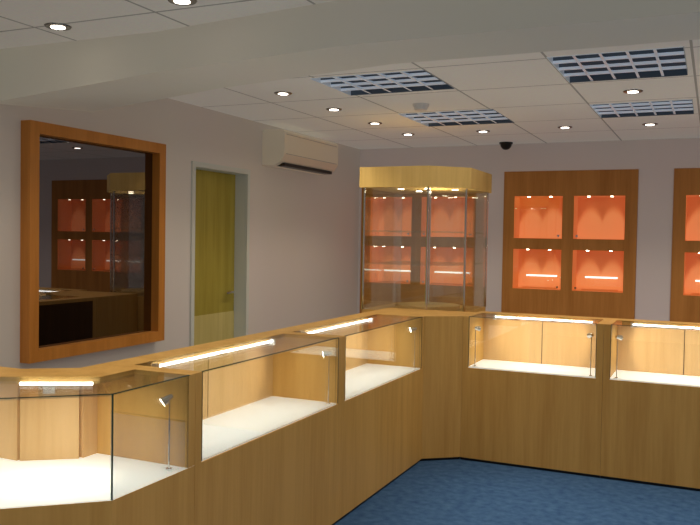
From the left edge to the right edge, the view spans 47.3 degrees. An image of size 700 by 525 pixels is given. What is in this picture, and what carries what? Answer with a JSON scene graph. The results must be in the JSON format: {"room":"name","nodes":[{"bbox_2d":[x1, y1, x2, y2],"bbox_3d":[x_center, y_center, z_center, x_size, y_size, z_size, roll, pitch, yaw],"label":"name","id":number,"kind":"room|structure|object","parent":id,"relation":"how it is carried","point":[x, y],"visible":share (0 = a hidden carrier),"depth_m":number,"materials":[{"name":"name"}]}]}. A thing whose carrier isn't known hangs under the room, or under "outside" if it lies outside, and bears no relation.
{"room":"jewelry store","nodes":[
{"label":"jewelry store","id":0,"kind":"room"},
{"bbox_2d":[0,98,359,444],"bbox_3d":[-2.031,0.049,3.665,0.270,2.450,9.600,2,2,24],"label":"wall","id":1,"kind":"structure","parent":0,"point":[304,241],"depth_m":5.81,"materials":[{"name":"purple paint"}]},
{"bbox_2d":[20,120,165,363],"bbox_3d":[-1.426,-0.115,4.573,0.065,1.238,1.100,2,2,24],"label":"framed mirror","id":2,"kind":"object","parent":1,"relation":"attached to","point":[93,204],"visible":1,"depth_m":4.51,"materials":[{"name":"brown wood"}]},
{"bbox_2d":[189,161,249,345],"bbox_3d":[-1.020,0.264,5.798,0.214,1.920,0.734,2,2,24],"label":"door","id":3,"kind":"structure","parent":1,"relation":"in","point":[220,195],"depth_m":5.89,"materials":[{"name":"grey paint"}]},
{"bbox_2d":[262,129,337,174],"bbox_3d":[-0.393,-0.901,6.623,0.199,0.278,0.960,2,2,24],"label":"air conditioner","id":4,"kind":"object","parent":1,"relation":"attached to","point":[281,148],"visible":1,"depth_m":6.38,"materials":[{"name":"beige plastic"}]},
{"bbox_2d":[0,0,699,148],"bbox_3d":[1.295,-1.004,2.124,7.500,0.160,10.100,2,2,24],"label":"ceiling","id":5,"kind":"structure","parent":0,"point":[527,89],"depth_m":4.81,"materials":[{"name":"tile"}]},
{"bbox_2d":[0,0,699,111],"bbox_3d":[1.686,-0.817,2.994,7.000,0.255,1.500,2,2,24],"label":"ceiling beam","id":6,"kind":"structure","parent":5,"relation":"attached to","point":[98,74],"depth_m":3.11,"materials":[{"name":"paint"}]},
{"bbox_2d":[310,70,453,94],"bbox_3d":[0.194,-1.058,4.543,0.662,0.088,0.542,2,2,24],"label":"ceiling light","id":7,"kind":"object","parent":5,"relation":"attached to","point":[415,80],"visible":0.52,"depth_m":4.57,"materials":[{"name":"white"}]},
{"bbox_2d":[412,103,428,110],"bbox_3d":[0.462,-1.014,5.219,0.110,0.038,0.110,2,2,24],"label":"smoke detector","id":8,"kind":"object","parent":5,"relation":"attached to","point":[417,106],"depth_m":5.18,"materials":[{"name":"white plastic"}]},
{"bbox_2d":[399,109,513,126],"bbox_3d":[0.783,-1.086,5.796,0.672,0.088,0.652,2,2,24],"label":"ceiling light","id":9,"kind":"object","parent":5,"relation":"attached to","point":[482,116],"visible":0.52,"depth_m":5.84,"materials":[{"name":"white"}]},
{"bbox_2d":[547,46,687,82],"bbox_3d":[1.353,-1.022,3.999,0.602,0.088,0.652,2,2,24],"label":"ceiling light","id":10,"kind":"object","parent":5,"relation":"attached to","point":[659,62],"visible":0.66,"depth_m":4.03,"materials":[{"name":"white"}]},
{"bbox_2d":[590,99,693,117],"bbox_3d":[1.931,-1.051,5.268,0.602,0.088,0.582,2,2,24],"label":"ceiling light","id":11,"kind":"object","parent":5,"relation":"attached to","point":[668,107],"visible":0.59,"depth_m":5.30,"materials":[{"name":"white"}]},
{"bbox_2d":[44,0,657,135],"bbox_3d":[1.362,-0.933,2.560,5.548,0.007,6.959,2,2,24],"label":"recessed light","id":12,"kind":"object","parent":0,"point":[54,26],"depth_m":4.61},
{"bbox_2d":[360,188,475,312],"bbox_3d":[0.677,0.167,7.820,1.160,2.050,0.239,2,2,24],"label":"glass panels","id":13,"kind":"object","parent":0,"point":[395,223],"visible":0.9,"depth_m":7.81,"materials":[{"name":"clear glass"}]},
{"bbox_2d":[499,142,512,149],"bbox_3d":[1.399,-1.043,7.176,0.120,0.067,0.120,2,2,24],"label":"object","id":14,"kind":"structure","parent":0,"point":[504,145],"depth_m":7.14,"materials":[{"name":"black plastic"}]},
{"bbox_2d":[334,458,699,524],"bbox_3d":[1.254,1.434,2.198,7.500,0.120,10.100,2,2,24],"label":"floor","id":15,"kind":"structure","parent":0,"point":[459,491],"depth_m":4.37,"materials":[{"name":"blue carpet"}]},
{"bbox_2d":[0,364,195,524],"bbox_3d":[-1.401,0.844,2.878,1.564,0.931,0.665,2,2,24],"label":"display counter","id":16,"kind":"object","parent":15,"relation":"on","point":[133,463],"depth_m":2.84,"materials":[{"name":"brown wood"}]},
{"bbox_2d":[102,331,341,524],"bbox_3d":[-0.496,0.840,3.508,0.431,0.931,1.228,2,2,24],"label":"display counter","id":17,"kind":"object","parent":15,"relation":"on","point":[268,404],"depth_m":3.60,"materials":[{"name":"brown wood"}]},
{"bbox_2d":[270,313,423,521],"bbox_3d":[0.014,0.814,4.627,0.431,0.931,1.228,2,2,24],"label":"display counter","id":18,"kind":"object","parent":15,"relation":"on","point":[383,354],"depth_m":4.67,"materials":[{"name":"brown wood"}]},
{"bbox_2d":[364,308,475,460],"bbox_3d":[0.462,0.799,5.361,0.636,0.930,0.477,2,2,24],"label":"display counter","id":19,"kind":"object","parent":15,"relation":"on","point":[443,330],"depth_m":5.13,"materials":[{"name":"brown wood"}]},
{"bbox_2d":[359,166,491,312],"bbox_3d":[0.571,0.281,6.003,0.761,1.930,0.833,2,2,24],"label":"display cabinet","id":20,"kind":"object","parent":15,"relation":"on","point":[429,180],"visible":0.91,"depth_m":5.71,"materials":[{"name":"brown wood"}]},
{"bbox_2d":[460,311,611,477],"bbox_3d":[1.203,0.817,5.170,0.868,0.931,0.431,2,2,24],"label":"display counter","id":21,"kind":"object","parent":15,"relation":"on","point":[532,384],"depth_m":5.06,"materials":[{"name":"brown wood"}]},
{"bbox_2d":[501,169,638,318],"bbox_3d":[1.974,0.206,7.230,1.160,2.050,0.239,2,2,24],"label":"display unit","id":22,"kind":"object","parent":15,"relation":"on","point":[570,237],"visible":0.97,"depth_m":7.20,"materials":[{"name":"brown wood"}]},
{"bbox_2d":[600,318,699,490],"bbox_3d":[1.995,0.841,4.809,0.868,0.931,0.431,2,2,24],"label":"display counter","id":23,"kind":"object","parent":15,"relation":"on","point":[650,427],"depth_m":4.74,"materials":[{"name":"brown wood"}]},
{"bbox_2d":[670,168,699,322],"bbox_3d":[3.288,0.246,6.631,1.160,2.050,0.239,2,2,24],"label":"display unit","id":24,"kind":"object","parent":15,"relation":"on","point":[685,264],"visible":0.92,"depth_m":6.74,"materials":[{"name":"brown wood"}]},
{"bbox_2d":[357,138,699,320],"bbox_3d":[3.330,0.046,6.661,7.500,2.450,0.300,2,2,24],"label":"wall","id":25,"kind":"structure","parent":0,"point":[656,160],"depth_m":7.04,"materials":[{"name":"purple paint"}]}
]}

